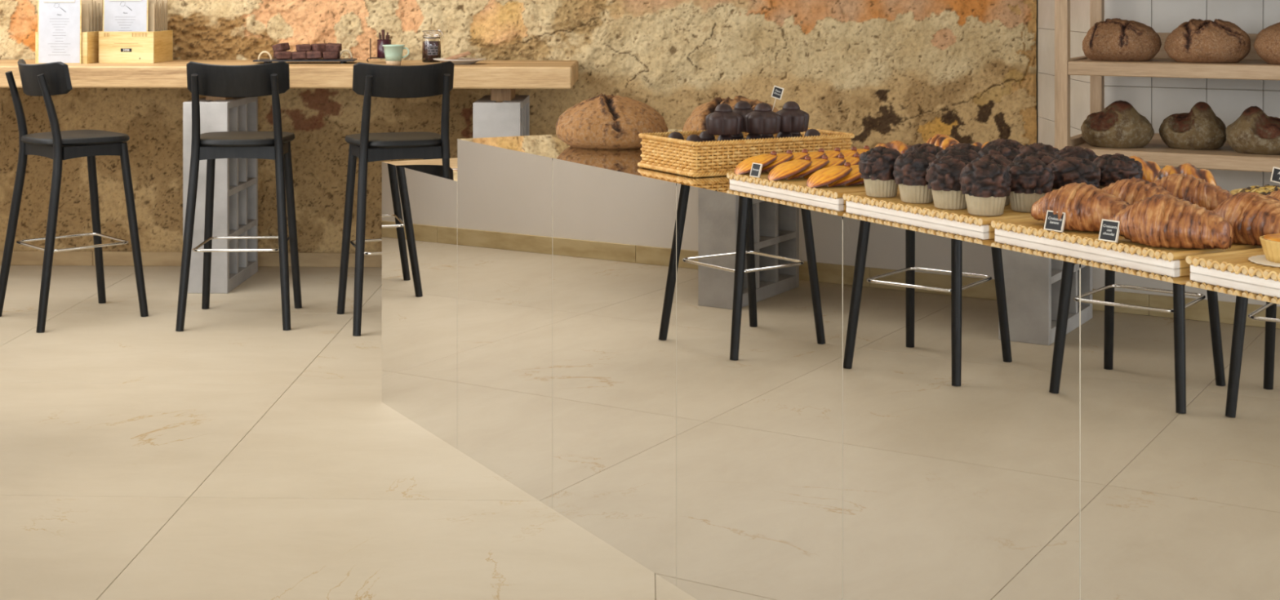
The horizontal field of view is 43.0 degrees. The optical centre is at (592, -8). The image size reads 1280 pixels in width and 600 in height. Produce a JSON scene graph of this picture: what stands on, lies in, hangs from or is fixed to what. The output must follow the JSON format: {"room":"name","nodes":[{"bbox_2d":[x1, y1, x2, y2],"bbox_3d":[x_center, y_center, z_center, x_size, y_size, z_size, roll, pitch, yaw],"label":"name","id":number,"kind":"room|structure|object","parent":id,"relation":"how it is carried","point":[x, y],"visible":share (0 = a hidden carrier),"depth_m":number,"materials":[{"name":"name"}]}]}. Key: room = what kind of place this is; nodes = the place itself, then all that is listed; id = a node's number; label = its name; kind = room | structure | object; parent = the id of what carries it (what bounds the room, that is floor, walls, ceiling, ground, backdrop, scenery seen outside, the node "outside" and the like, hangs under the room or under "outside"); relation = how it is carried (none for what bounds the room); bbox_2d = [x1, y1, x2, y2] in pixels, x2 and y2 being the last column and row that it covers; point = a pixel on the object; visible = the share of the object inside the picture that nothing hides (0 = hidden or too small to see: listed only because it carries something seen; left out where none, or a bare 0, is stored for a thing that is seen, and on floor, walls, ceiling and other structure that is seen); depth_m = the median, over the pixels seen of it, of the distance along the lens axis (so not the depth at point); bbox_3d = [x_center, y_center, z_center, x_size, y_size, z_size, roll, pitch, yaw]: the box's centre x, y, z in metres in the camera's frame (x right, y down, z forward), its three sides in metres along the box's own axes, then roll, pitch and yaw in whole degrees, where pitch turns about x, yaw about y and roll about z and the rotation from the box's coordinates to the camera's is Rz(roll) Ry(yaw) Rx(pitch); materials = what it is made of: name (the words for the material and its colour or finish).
{"room":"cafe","nodes":[
{"label":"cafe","id":0,"kind":"room"},
{"bbox_2d":[0,265,697,599],"bbox_3d":[0.720,1.380,1.322,8.890,0.150,13.090,0,0,2],"label":"floor","id":1,"kind":"structure","parent":0,"point":[234,454],"depth_m":4.39,"materials":[{"name":"tile"}]},
{"bbox_2d":[0,58,148,333],"bbox_3d":[-2.093,0.788,6.526,0.471,1.037,0.441,0,0,-42],"label":"bar stool","id":2,"kind":"object","parent":1,"relation":"on","point":[46,80],"visible":1,"depth_m":6.47,"materials":[{"name":"black wood"}]},
{"bbox_2d":[182,96,257,293],"bbox_3d":[-1.668,0.891,7.305,0.195,0.828,0.550,0,0,2],"label":"pedestal","id":3,"kind":"object","parent":1,"relation":"on","point":[235,210],"visible":0.59,"depth_m":7.03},
{"bbox_2d":[0,59,577,102],"bbox_3d":[-1.698,0.463,7.376,3.243,0.282,0.700,0,0,2],"label":"wall bar","id":4,"kind":"object","parent":3,"relation":"on","point":[502,77],"visible":0.38,"depth_m":7.03,"materials":[{"name":"brown wood"}]},
{"bbox_2d":[37,0,81,63],"bbox_3d":[-2.392,0.162,7.283,0.198,0.318,0.009,0,-1,2],"label":"menu sheet","id":5,"kind":"object","parent":4,"relation":"on","point":[59,21],"visible":0.98,"depth_m":7.28,"materials":[{"name":"white paper"}]},
{"bbox_2d":[35,31,102,63],"bbox_3d":[-2.382,0.250,7.439,0.236,0.143,0.290,0,0,2],"label":"crate","id":6,"kind":"object","parent":4,"relation":"on","point":[90,40],"visible":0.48,"depth_m":7.31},
{"bbox_2d":[81,3,88,31],"bbox_3d":[-2.385,0.181,7.355,0.208,0.262,0.009,0,0,2],"label":"folder","id":7,"kind":"object","parent":6,"relation":"in","point":[85,6],"visible":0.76,"depth_m":7.35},
{"bbox_2d":[81,0,92,31],"bbox_3d":[-2.384,0.171,7.400,0.208,0.282,0.008,0,0,2],"label":"folder","id":8,"kind":"object","parent":6,"relation":"in","point":[90,2],"visible":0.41,"depth_m":7.39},
{"bbox_2d":[92,0,95,31],"bbox_3d":[-2.382,0.176,7.445,0.208,0.272,0.008,0,0,2],"label":"folder","id":9,"kind":"object","parent":6,"relation":"in","point":[93,2],"visible":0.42,"depth_m":7.44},
{"bbox_2d":[92,0,102,31],"bbox_3d":[-2.379,0.171,7.539,0.208,0.282,0.019,0,0,2],"label":"folder","id":10,"kind":"object","parent":6,"relation":"in","point":[100,2],"visible":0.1,"depth_m":7.53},
{"bbox_2d":[95,3,99,31],"bbox_3d":[-2.380,0.181,7.492,0.208,0.262,0.009,0,-1,2],"label":"folder","id":11,"kind":"object","parent":6,"relation":"in","point":[97,5],"visible":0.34,"depth_m":7.49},
{"bbox_2d":[98,30,173,62],"bbox_3d":[-2.110,0.250,7.509,0.252,0.143,0.301,0,0,2],"label":"crate","id":12,"kind":"object","parent":4,"relation":"on","point":[157,46],"visible":0.97,"depth_m":7.36,"materials":[{"name":"yellow"}]},
{"bbox_2d":[102,0,148,31],"bbox_3d":[-2.128,0.155,7.392,0.208,0.315,0.008,0,-2,2],"label":"menu sheet","id":13,"kind":"object","parent":12,"relation":"in","point":[118,15],"visible":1,"depth_m":7.39,"materials":[{"name":"white paper"}]},
{"bbox_2d":[147,3,155,31],"bbox_3d":[-2.113,0.181,7.423,0.224,0.262,0.009,0,0,2],"label":"folder","id":14,"kind":"object","parent":12,"relation":"in","point":[151,17],"visible":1,"depth_m":7.42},
{"bbox_2d":[253,49,357,63],"bbox_3d":[-1.302,0.292,7.373,0.450,0.058,0.190,0,0,-4],"label":"tray","id":15,"kind":"object","parent":4,"relation":"on","point":[264,60],"visible":0.96,"depth_m":7.29,"materials":[{"name":"metal"}]},
{"bbox_2d":[274,51,292,59],"bbox_3d":[-1.393,0.284,7.321,0.075,0.037,0.058,0,0,-21],"label":"brownie","id":16,"kind":"object","parent":15,"relation":"on","point":[278,55],"visible":1,"depth_m":7.30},
{"bbox_2d":[291,51,306,59],"bbox_3d":[-1.326,0.285,7.340,0.076,0.038,0.061,0,0,-4],"label":"brownie","id":17,"kind":"object","parent":15,"relation":"on","point":[295,55],"visible":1,"depth_m":7.31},
{"bbox_2d":[295,44,311,51],"bbox_3d":[-1.312,0.253,7.375,0.068,0.034,0.063,0,0,-17],"label":"brownie","id":18,"kind":"object","parent":17,"relation":"on","point":[300,47],"visible":1,"depth_m":7.35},
{"bbox_2d":[306,51,323,59],"bbox_3d":[-1.256,0.284,7.344,0.076,0.037,0.061,0,0,4],"label":"brownie","id":19,"kind":"object","parent":15,"relation":"on","point":[309,55],"visible":1,"depth_m":7.32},
{"bbox_2d":[311,43,328,51],"bbox_3d":[-1.237,0.251,7.376,0.070,0.037,0.059,0,0,-38],"label":"brownie","id":20,"kind":"object","parent":19,"relation":"on","point":[317,46],"visible":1,"depth_m":7.35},
{"bbox_2d":[322,51,338,59],"bbox_3d":[-1.188,0.285,7.351,0.070,0.035,0.056,0,0,-15],"label":"brownie","id":21,"kind":"object","parent":15,"relation":"on","point":[326,55],"visible":1,"depth_m":7.33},
{"bbox_2d":[325,42,342,52],"bbox_3d":[-1.177,0.252,7.384,0.069,0.043,0.060,0,0,3],"label":"brownie","id":22,"kind":"object","parent":21,"relation":"on","point":[337,47],"visible":1,"depth_m":7.36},
{"label":"brownie","id":23,"kind":"object","parent":15,"relation":"on","visible":0},
{"bbox_2d":[271,42,289,52],"bbox_3d":[-1.413,0.251,7.366,0.061,0.045,0.064,0,0,37],"label":"brownie","id":24,"kind":"object","parent":23,"relation":"on","point":[281,46],"visible":0.98,"depth_m":7.35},
{"bbox_2d":[366,29,391,62],"bbox_3d":[-0.966,0.247,7.452,0.140,0.149,0.080,0,0,2],"label":"holder","id":25,"kind":"object","parent":4,"relation":"on","point":[380,51],"visible":0.75,"depth_m":7.43,"materials":[{"name":"brown metal"}]},
{"bbox_2d":[382,44,408,65],"bbox_3d":[-0.875,0.277,7.150,0.101,0.090,0.097,0,0,44],"label":"cup","id":26,"kind":"object","parent":4,"relation":"on","point":[393,53],"visible":0.98,"depth_m":7.12,"materials":[{"name":"ceramic"}]},
{"bbox_2d":[422,30,442,62],"bbox_3d":[-0.740,0.247,7.469,0.091,0.150,0.091,0,0,31],"label":"jam jar","id":27,"kind":"object","parent":4,"relation":"on","point":[431,41],"visible":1,"depth_m":7.43,"materials":[{"name":"clear glass"}]},
{"bbox_2d":[433,57,485,64],"bbox_3d":[-0.595,0.310,7.274,0.237,0.024,0.237,0,0,2],"label":"plate","id":28,"kind":"object","parent":4,"relation":"on","point":[455,61],"visible":0.82,"depth_m":7.20,"materials":[{"name":"white ceramic"}]},
{"bbox_2d":[442,51,471,62],"bbox_3d":[-0.609,0.289,7.252,0.135,0.048,0.049,0,0,-17],"label":"biscuit","id":29,"kind":"object","parent":28,"relation":"on","point":[467,53],"visible":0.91,"depth_m":7.24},
{"bbox_2d":[175,61,302,331],"bbox_3d":[-1.395,0.788,6.479,0.441,1.037,0.471,0,0,-3],"label":"bar stool","id":30,"kind":"object","parent":1,"relation":"on","point":[270,78],"visible":1,"depth_m":6.32,"materials":[{"name":"black wood"}]},
{"bbox_2d":[337,61,453,336],"bbox_3d":[-0.771,0.788,6.439,0.441,1.037,0.471,0,0,-19],"label":"bar stool","id":31,"kind":"object","parent":1,"relation":"on","point":[369,80],"visible":0.75,"depth_m":6.28,"materials":[{"name":"black wood"}]},
{"bbox_2d":[472,94,529,137],"bbox_3d":[-0.403,0.891,7.263,0.205,0.828,0.550,0,0,2],"label":"pedestal","id":32,"kind":"object","parent":1,"relation":"on","point":[491,118],"visible":0.13,"depth_m":6.99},
{"bbox_2d":[382,128,1279,599],"bbox_3d":[0.786,0.862,3.203,0.725,0.886,4.836,0,0,-28],"label":"counter","id":33,"kind":"object","parent":1,"relation":"on","point":[742,393],"depth_m":3.08,"materials":[{"name":"glass"}]},
{"bbox_2d":[555,93,668,149],"bbox_3d":[0.053,0.346,4.418,0.308,0.145,0.280,0,0,11],"label":"loaf","id":34,"kind":"object","parent":33,"relation":"on","point":[601,122],"visible":0.91,"depth_m":4.31,"materials":[{"name":"food"}]},
{"bbox_2d":[682,95,778,139],"bbox_3d":[0.372,0.346,4.266,0.276,0.146,0.282,0,0,13],"label":"loaf","id":35,"kind":"object","parent":33,"relation":"on","point":[696,121],"visible":0.16,"depth_m":4.22,"materials":[{"name":"food"}]},
{"bbox_2d":[637,128,854,177],"bbox_3d":[0.368,0.377,3.875,0.461,0.082,0.269,0,0,-28],"label":"wicker basket","id":36,"kind":"object","parent":33,"relation":"on","point":[654,145],"visible":0.64,"depth_m":3.75,"materials":[{"name":"wicker"}]},
{"bbox_2d":[664,131,684,164],"bbox_3d":[0.199,0.369,3.838,0.079,0.079,0.081,0,0,0],"label":"chocolate cake","id":37,"kind":"object","parent":36,"relation":"in","point":[675,135],"visible":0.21,"depth_m":3.83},
{"bbox_2d":[677,134,709,169],"bbox_3d":[0.238,0.369,3.766,0.079,0.079,0.081,0,0,-14],"label":"chocolate cake","id":38,"kind":"object","parent":36,"relation":"in","point":[695,138],"visible":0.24,"depth_m":3.75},
{"bbox_2d":[698,130,715,142],"bbox_3d":[0.275,0.369,3.875,0.079,0.079,0.081,0,0,-13],"label":"chocolate cake","id":39,"kind":"object","parent":36,"relation":"in","point":[704,135],"visible":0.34,"depth_m":3.86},
{"bbox_2d":[711,135,736,168],"bbox_3d":[0.313,0.369,3.803,0.079,0.079,0.081,0,0,-38],"label":"chocolate cake","id":40,"kind":"object","parent":36,"relation":"in","point":[720,138],"visible":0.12,"depth_m":3.79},
{"bbox_2d":[705,103,742,135],"bbox_3d":[0.307,0.294,3.772,0.083,0.071,0.086,0,0,-11],"label":"chocolate cake","id":41,"kind":"object","parent":40,"relation":"on","point":[722,122],"visible":1,"depth_m":3.74,"materials":[{"name":"food"}]},
{"bbox_2d":[742,133,770,160],"bbox_3d":[0.386,0.369,3.846,0.079,0.079,0.081,0,0,-24],"label":"chocolate cake","id":42,"kind":"object","parent":36,"relation":"in","point":[749,135],"visible":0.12,"depth_m":3.83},
{"bbox_2d":[732,101,754,132],"bbox_3d":[0.360,0.294,3.858,0.083,0.071,0.086,0,0,-11],"label":"chocolate cake","id":43,"kind":"object","parent":42,"relation":"on","point":[742,108],"visible":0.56,"depth_m":3.84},
{"bbox_2d":[745,102,781,134],"bbox_3d":[0.402,0.294,3.797,0.083,0.071,0.085,0,0,-9],"label":"chocolate cake","id":44,"kind":"object","parent":42,"relation":"on","point":[762,120],"visible":1,"depth_m":3.77,"materials":[{"name":"food"}]},
{"bbox_2d":[771,85,784,111],"bbox_3d":[0.434,0.249,3.804,0.031,0.061,0.008,0,0,24],"label":"sign","id":45,"kind":"object","parent":44,"relation":"on","point":[777,92],"visible":1,"depth_m":3.80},
{"bbox_2d":[772,132,800,152],"bbox_3d":[0.461,0.369,3.882,0.081,0.079,0.079,0,0,35],"label":"chocolate cake","id":46,"kind":"object","parent":36,"relation":"in","point":[781,135],"visible":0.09,"depth_m":3.87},
{"bbox_2d":[775,101,808,132],"bbox_3d":[0.474,0.294,3.849,0.083,0.071,0.086,0,0,-10],"label":"chocolate cake","id":47,"kind":"object","parent":46,"relation":"on","point":[793,119],"visible":0.93,"depth_m":3.82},
{"bbox_2d":[802,128,826,150],"bbox_3d":[0.534,0.369,3.924,0.079,0.079,0.081,0,0,-19],"label":"chocolate cake","id":48,"kind":"object","parent":36,"relation":"in","point":[810,132],"visible":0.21,"depth_m":3.91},
{"bbox_2d":[726,171,898,204],"bbox_3d":[0.651,0.405,3.507,0.604,0.026,0.403,0,0,-28],"label":"bamboo tray","id":49,"kind":"object","parent":33,"relation":"on","point":[797,187],"visible":0.24,"depth_m":3.33,"materials":[{"name":"wicker"}]},
{"bbox_2d":[749,162,762,177],"bbox_3d":[0.350,0.380,3.464,0.012,0.030,0.031,0,0,-31],"label":"sign","id":50,"kind":"object","parent":49,"relation":"on","point":[756,169],"visible":1,"depth_m":3.46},
{"bbox_2d":[734,151,777,174],"bbox_3d":[0.356,0.372,3.545,0.090,0.048,0.087,0,0,17],"label":"pastry","id":51,"kind":"object","parent":49,"relation":"on","point":[744,166],"visible":0.88,"depth_m":3.53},
{"bbox_2d":[760,149,793,172],"bbox_3d":[0.395,0.372,3.564,0.088,0.048,0.089,0,0,16],"label":"pastry","id":52,"kind":"object","parent":49,"relation":"on","point":[782,157],"visible":0.62,"depth_m":3.54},
{"bbox_2d":[766,148,808,172],"bbox_3d":[0.431,0.372,3.589,0.085,0.048,0.092,0,0,25],"label":"pastry","id":53,"kind":"object","parent":49,"relation":"on","point":[804,153],"visible":0.3,"depth_m":3.58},
{"bbox_2d":[768,155,812,180],"bbox_3d":[0.417,0.372,3.432,0.088,0.048,0.089,0,0,19],"label":"pastry","id":54,"kind":"object","parent":49,"relation":"on","point":[787,169],"visible":1,"depth_m":3.41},
{"bbox_2d":[786,155,829,179],"bbox_3d":[0.456,0.372,3.450,0.085,0.048,0.092,0,0,24],"label":"pastry","id":55,"kind":"object","parent":49,"relation":"on","point":[816,164],"visible":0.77,"depth_m":3.42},
{"bbox_2d":[804,147,826,159],"bbox_3d":[0.470,0.372,3.606,0.085,0.048,0.092,0,0,24],"label":"pastry","id":56,"kind":"object","parent":49,"relation":"on","point":[814,155],"visible":0.33,"depth_m":3.60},
{"bbox_2d":[802,154,845,178],"bbox_3d":[0.495,0.372,3.468,0.088,0.048,0.088,0,0,16],"label":"pastry","id":57,"kind":"object","parent":49,"relation":"on","point":[839,161],"visible":0.43,"depth_m":3.45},
{"bbox_2d":[806,161,852,187],"bbox_3d":[0.482,0.372,3.309,0.088,0.048,0.088,0,0,18],"label":"pastry","id":58,"kind":"object","parent":49,"relation":"on","point":[827,175],"visible":1,"depth_m":3.29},
{"bbox_2d":[820,146,841,159],"bbox_3d":[0.509,0.372,3.624,0.088,0.048,0.089,0,0,19],"label":"pastry","id":59,"kind":"object","parent":49,"relation":"on","point":[836,153],"visible":0.32,"depth_m":3.62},
{"bbox_2d":[826,164,861,186],"bbox_3d":[0.523,0.372,3.323,0.088,0.048,0.088,0,0,18],"label":"pastry","id":60,"kind":"object","parent":49,"relation":"on","point":[855,174],"visible":0.47,"depth_m":3.29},
{"bbox_2d":[840,146,857,156],"bbox_3d":[0.549,0.372,3.642,0.089,0.048,0.087,0,0,18],"label":"pastry","id":61,"kind":"object","parent":49,"relation":"on","point":[851,153],"visible":0.31,"depth_m":3.64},
{"bbox_2d":[841,153,859,165],"bbox_3d":[0.532,0.372,3.490,0.089,0.048,0.087,0,0,15],"label":"pastry","id":62,"kind":"object","parent":49,"relation":"on","point":[855,160],"visible":0.32,"depth_m":3.49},
{"bbox_2d":[874,140,911,154],"bbox_3d":[0.697,0.368,3.736,0.110,0.054,0.078,0,0,32],"label":"bun","id":63,"kind":"object","parent":49,"relation":"on","point":[900,146],"visible":0.26,"depth_m":3.72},
{"bbox_2d":[842,189,1032,232],"bbox_3d":[0.847,0.405,3.138,0.604,0.026,0.403,0,0,-28],"label":"bamboo tray","id":64,"kind":"object","parent":33,"relation":"on","point":[962,219],"visible":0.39,"depth_m":2.96,"materials":[{"name":"wicker"}]},
{"bbox_2d":[858,146,900,197],"bbox_3d":[0.560,0.346,3.146,0.087,0.097,0.087,0,0,41],"label":"muffin","id":65,"kind":"object","parent":64,"relation":"on","point":[876,165],"visible":0.84,"depth_m":3.12,"materials":[{"name":"food"}]},
{"bbox_2d":[863,175,897,197],"bbox_3d":[0.560,0.374,3.146,0.071,0.042,0.071,0,0,41],"label":"paper cup","id":66,"kind":"object","parent":65,"relation":"on","point":[876,186],"depth_m":3.12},
{"bbox_2d":[893,150,937,203],"bbox_3d":[0.612,0.347,3.058,0.090,0.096,0.091,0,0,-23],"label":"muffin","id":67,"kind":"object","parent":64,"relation":"on","point":[909,173],"visible":0.85,"depth_m":3.03,"materials":[{"name":"food"}]},
{"bbox_2d":[898,183,933,203],"bbox_3d":[0.612,0.374,3.059,0.072,0.042,0.072,0,0,-23],"label":"paper cup","id":68,"kind":"object","parent":67,"relation":"on","point":[909,193],"depth_m":3.03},
{"bbox_2d":[904,142,942,155],"bbox_3d":[0.655,0.346,3.194,0.093,0.098,0.092,0,0,19],"label":"muffin","id":69,"kind":"object","parent":64,"relation":"on","point":[926,148],"visible":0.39,"depth_m":3.17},
{"bbox_2d":[926,133,959,149],"bbox_3d":[0.801,0.360,3.701,0.073,0.070,0.140,0,0,-13],"label":"bun","id":70,"kind":"object","parent":64,"relation":"on","point":[943,141],"visible":0.23,"depth_m":3.68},
{"bbox_2d":[925,155,970,209],"bbox_3d":[0.656,0.347,2.974,0.090,0.096,0.091,0,0,17],"label":"muffin","id":71,"kind":"object","parent":64,"relation":"on","point":[943,174],"visible":0.78,"depth_m":2.95,"materials":[{"name":"food"}]},
{"bbox_2d":[931,188,967,209],"bbox_3d":[0.657,0.374,2.974,0.074,0.042,0.073,0,0,17],"label":"paper cup","id":72,"kind":"object","parent":71,"relation":"on","point":[943,198],"depth_m":2.95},
{"bbox_2d":[935,146,978,162],"bbox_3d":[0.698,0.346,3.103,0.098,0.098,0.096,0,0,38],"label":"muffin","id":73,"kind":"object","parent":64,"relation":"on","point":[965,154],"visible":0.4,"depth_m":3.08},
{"bbox_2d":[945,142,981,152],"bbox_3d":[0.744,0.348,3.243,0.092,0.094,0.092,0,0,-7],"label":"muffin","id":74,"kind":"object","parent":64,"relation":"on","point":[968,146],"visible":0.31,"depth_m":3.23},
{"bbox_2d":[959,160,1011,216],"bbox_3d":[0.700,0.347,2.887,0.091,0.096,0.090,0,0,-30],"label":"muffin","id":75,"kind":"object","parent":64,"relation":"on","point":[984,184],"visible":1,"depth_m":2.86,"materials":[{"name":"food"}]},
{"bbox_2d":[964,194,1006,216],"bbox_3d":[0.700,0.374,2.888,0.075,0.042,0.074,0,0,-30],"label":"paper cup","id":76,"kind":"object","parent":75,"relation":"on","point":[982,205],"depth_m":2.86,"materials":[{"name":"paper"}]},
{"bbox_2d":[970,153,1013,205],"bbox_3d":[0.746,0.348,3.021,0.090,0.094,0.089,0,0,-35],"label":"muffin","id":77,"kind":"object","parent":64,"relation":"on","point":[998,159],"visible":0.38,"depth_m":3.00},
{"bbox_2d":[977,143,1021,160],"bbox_3d":[0.790,0.345,3.157,0.097,0.100,0.096,0,0,-39],"label":"muffin","id":78,"kind":"object","parent":64,"relation":"on","point":[1010,153],"visible":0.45,"depth_m":3.14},
{"bbox_2d":[984,138,1023,149],"bbox_3d":[0.835,0.346,3.288,0.095,0.098,0.095,0,0,-8],"label":"muffin","id":79,"kind":"object","parent":64,"relation":"on","point":[1011,143],"visible":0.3,"depth_m":3.27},
{"bbox_2d":[1005,158,1054,212],"bbox_3d":[0.789,0.347,2.936,0.092,0.095,0.091,0,0,-30],"label":"muffin","id":80,"kind":"object","parent":64,"relation":"on","point":[1031,179],"visible":0.89,"depth_m":2.90,"materials":[{"name":"food"}]},
{"bbox_2d":[1008,190,1045,212],"bbox_3d":[0.789,0.374,2.935,0.074,0.042,0.075,0,0,-30],"label":"paper cup","id":81,"kind":"object","parent":80,"relation":"on","point":[1021,201],"depth_m":2.91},
{"bbox_2d":[1012,151,1056,190],"bbox_3d":[0.839,0.347,3.070,0.092,0.095,0.093,0,0,-29],"label":"muffin","id":82,"kind":"object","parent":64,"relation":"on","point":[1046,157],"visible":0.3,"depth_m":3.05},
{"bbox_2d":[1017,142,1058,155],"bbox_3d":[0.883,0.346,3.205,0.092,0.098,0.094,0,0,32],"label":"muffin","id":83,"kind":"object","parent":64,"relation":"on","point":[1035,147],"visible":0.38,"depth_m":3.18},
{"bbox_2d":[1048,156,1101,190],"bbox_3d":[0.883,0.348,2.980,0.095,0.094,0.095,0,0,-6],"label":"muffin","id":84,"kind":"object","parent":64,"relation":"on","point":[1066,170],"visible":0.68,"depth_m":2.95,"materials":[{"name":"food"}]},
{"bbox_2d":[1052,146,1098,161],"bbox_3d":[0.928,0.345,3.119,0.100,0.099,0.097,0,0,-20],"label":"muffin","id":85,"kind":"object","parent":64,"relation":"on","point":[1068,151],"visible":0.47,"depth_m":3.10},
{"bbox_2d":[1093,153,1142,189],"bbox_3d":[0.979,0.348,3.030,0.094,0.094,0.094,0,0,10],"label":"muffin","id":86,"kind":"object","parent":64,"relation":"on","point":[1115,167],"visible":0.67,"depth_m":3.00,"materials":[{"name":"food"}]},
{"bbox_2d":[1128,155,1161,182],"bbox_3d":[1.071,0.359,3.216,0.120,0.071,0.077,0,0,22],"label":"bun","id":87,"kind":"object","parent":64,"relation":"on","point":[1150,169],"visible":0.23,"depth_m":3.18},
{"bbox_2d":[1154,162,1217,186],"bbox_3d":[1.126,0.359,3.081,0.120,0.071,0.077,0,0,42],"label":"bun","id":88,"kind":"object","parent":64,"relation":"on","point":[1186,168],"visible":0.31,"depth_m":3.06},
{"bbox_2d":[991,217,1262,268],"bbox_3d":[1.046,0.405,2.765,0.604,0.026,0.403,0,0,-28],"label":"bamboo tray","id":89,"kind":"object","parent":33,"relation":"on","point":[1028,228],"visible":0.35,"depth_m":2.59,"materials":[{"name":"wicker"}]},
{"bbox_2d":[1044,209,1066,232],"bbox_3d":[0.765,0.378,2.682,0.013,0.033,0.037,0,0,-35],"label":"sign","id":90,"kind":"object","parent":89,"relation":"on","point":[1051,222],"visible":1,"depth_m":2.68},
{"bbox_2d":[1031,182,1129,231],"bbox_3d":[0.810,0.356,2.705,0.105,0.077,0.188,0,0,-42],"label":"croissant","id":91,"kind":"object","parent":89,"relation":"on","point":[1085,206],"visible":0.77,"depth_m":2.66,"materials":[{"name":"food"}]},
{"bbox_2d":[1097,218,1119,243],"bbox_3d":[0.820,0.378,2.571,0.013,0.034,0.034,0,0,-35],"label":"sign","id":92,"kind":"object","parent":89,"relation":"on","point":[1109,229],"visible":1,"depth_m":2.57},
{"bbox_2d":[1101,177,1175,204],"bbox_3d":[0.925,0.356,2.787,0.100,0.078,0.184,0,0,-40],"label":"croissant","id":93,"kind":"object","parent":89,"relation":"on","point":[1131,190],"visible":0.27,"depth_m":2.75,"materials":[{"name":"food"}]},
{"bbox_2d":[1108,194,1233,249],"bbox_3d":[0.892,0.354,2.531,0.108,0.081,0.192,0,0,-37],"label":"croissant","id":94,"kind":"object","parent":89,"relation":"on","point":[1159,220],"visible":0.96,"depth_m":2.49,"materials":[{"name":"food"}]},
{"bbox_2d":[1150,173,1232,210],"bbox_3d":[1.030,0.356,2.848,0.188,0.077,0.105,0,0,38],"label":"croissant","id":95,"kind":"object","parent":89,"relation":"on","point":[1201,193],"visible":0.33,"depth_m":2.80,"materials":[{"name":"food"}]},
{"bbox_2d":[1230,184,1279,195],"bbox_3d":[1.227,0.368,2.863,0.191,0.054,0.191,0,0,-15],"label":"pie","id":96,"kind":"object","parent":89,"relation":"on","point":[1266,189],"visible":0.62,"depth_m":2.88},
{"bbox_2d":[1270,166,1279,183],"bbox_3d":[1.192,0.335,2.805,0.009,0.064,0.041,0,0,-42],"label":"sign","id":97,"kind":"object","parent":96,"relation":"on","point":[1275,177],"visible":0.95,"depth_m":2.81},
{"bbox_2d":[1185,248,1279,288],"bbox_3d":[1.245,0.405,2.391,0.604,0.026,0.403,0,0,-28],"label":"bamboo tray","id":98,"kind":"object","parent":33,"relation":"on","point":[1235,265],"visible":0.91,"depth_m":2.37,"materials":[{"name":"wicker"}]},
{"bbox_2d":[1213,191,1279,245],"bbox_3d":[1.040,0.354,2.558,0.108,0.081,0.192,0,0,-13],"label":"croissant","id":99,"kind":"object","parent":98,"relation":"on","point":[1251,215],"visible":0.65,"depth_m":2.52,"materials":[{"name":"food"}]},
{"bbox_2d":[1248,254,1279,266],"bbox_3d":[1.026,0.394,2.374,0.125,0.001,0.125,0,0,2],"label":"doily","id":100,"kind":"object","parent":98,"relation":"on","point":[1261,259],"visible":0.76,"depth_m":2.38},
{"bbox_2d":[1259,233,1279,262],"bbox_3d":[1.026,0.375,2.374,0.094,0.037,0.094,0,0,-10],"label":"tart","id":101,"kind":"object","parent":100,"relation":"on","point":[1270,243],"visible":1,"depth_m":2.36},
{"bbox_2d":[1054,0,1279,172],"bbox_3d":[2.511,0.255,5.805,1.550,2.100,0.600,0,0,30],"label":"shelf","id":102,"kind":"object","parent":1,"relation":"on","point":[1252,67],"visible":0.26,"depth_m":5.84,"materials":[{"name":"brown wood"}]},
{"bbox_2d":[1080,100,1154,148],"bbox_3d":[1.944,0.484,6.005,0.259,0.171,0.240,0,0,30],"label":"loaf","id":103,"kind":"object","parent":102,"relation":"on","point":[1119,125],"visible":1,"depth_m":5.92,"materials":[{"name":"food"}]},
{"bbox_2d":[1082,17,1161,61],"bbox_3d":[1.973,0.175,6.048,0.279,0.156,0.274,0,0,30],"label":"loaf","id":104,"kind":"object","parent":102,"relation":"on","point":[1115,39],"visible":1,"depth_m":5.95,"materials":[{"name":"food"}]},
{"bbox_2d":[1159,102,1226,150],"bbox_3d":[2.196,0.484,5.937,0.244,0.171,0.233,0,0,30],"label":"loaf","id":105,"kind":"object","parent":102,"relation":"on","point":[1200,128],"visible":0.99,"depth_m":5.86,"materials":[{"name":"food"}]},
{"bbox_2d":[1164,18,1250,62],"bbox_3d":[2.233,0.175,5.892,0.292,0.158,0.281,0,0,24],"label":"loaf","id":106,"kind":"object","parent":102,"relation":"on","point":[1193,41],"visible":1,"depth_m":5.80,"materials":[{"name":"food"}]},
{"bbox_2d":[1225,106,1279,155],"bbox_3d":[2.384,0.487,5.766,0.248,0.166,0.235,0,0,30],"label":"loaf","id":107,"kind":"object","parent":102,"relation":"on","point":[1254,132],"visible":1,"depth_m":5.70,"materials":[{"name":"food"}]},
{"bbox_2d":[1253,22,1279,64],"bbox_3d":[2.491,0.175,5.739,0.274,0.156,0.279,0,0,40],"label":"loaf","id":108,"kind":"object","parent":102,"relation":"on","point":[1267,42],"visible":1,"depth_m":5.70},
{"bbox_2d":[0,0,1037,253],"bbox_3d":[-0.609,-0.195,7.803,5.800,3.300,0.224,0,0,2],"label":"wall","id":109,"kind":"structure","parent":0,"point":[908,72],"depth_m":7.70,"materials":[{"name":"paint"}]},
{"bbox_2d":[0,250,382,267],"bbox_3d":[-0.598,1.270,7.682,5.368,0.068,0.012,0,0,2],"label":"baseboard","id":110,"kind":"structure","parent":109,"relation":"attached to","point":[19,257],"depth_m":7.73,"materials":[{"name":"stone"}]},
{"bbox_2d":[1037,0,1089,146],"bbox_3d":[2.143,-0.195,7.069,0.150,3.300,1.147,0,0,2],"label":"wall","id":111,"kind":"structure","parent":0,"point":[1079,9],"depth_m":7.32,"materials":[{"name":"white tile"}]},
{"bbox_2d":[1104,0,1279,192],"bbox_3d":[3.641,-0.195,5.654,3.600,3.300,0.130,0,0,30],"label":"wall","id":112,"kind":"structure","parent":0,"point":[1156,99],"depth_m":6.31,"materials":[{"name":"white tile"}]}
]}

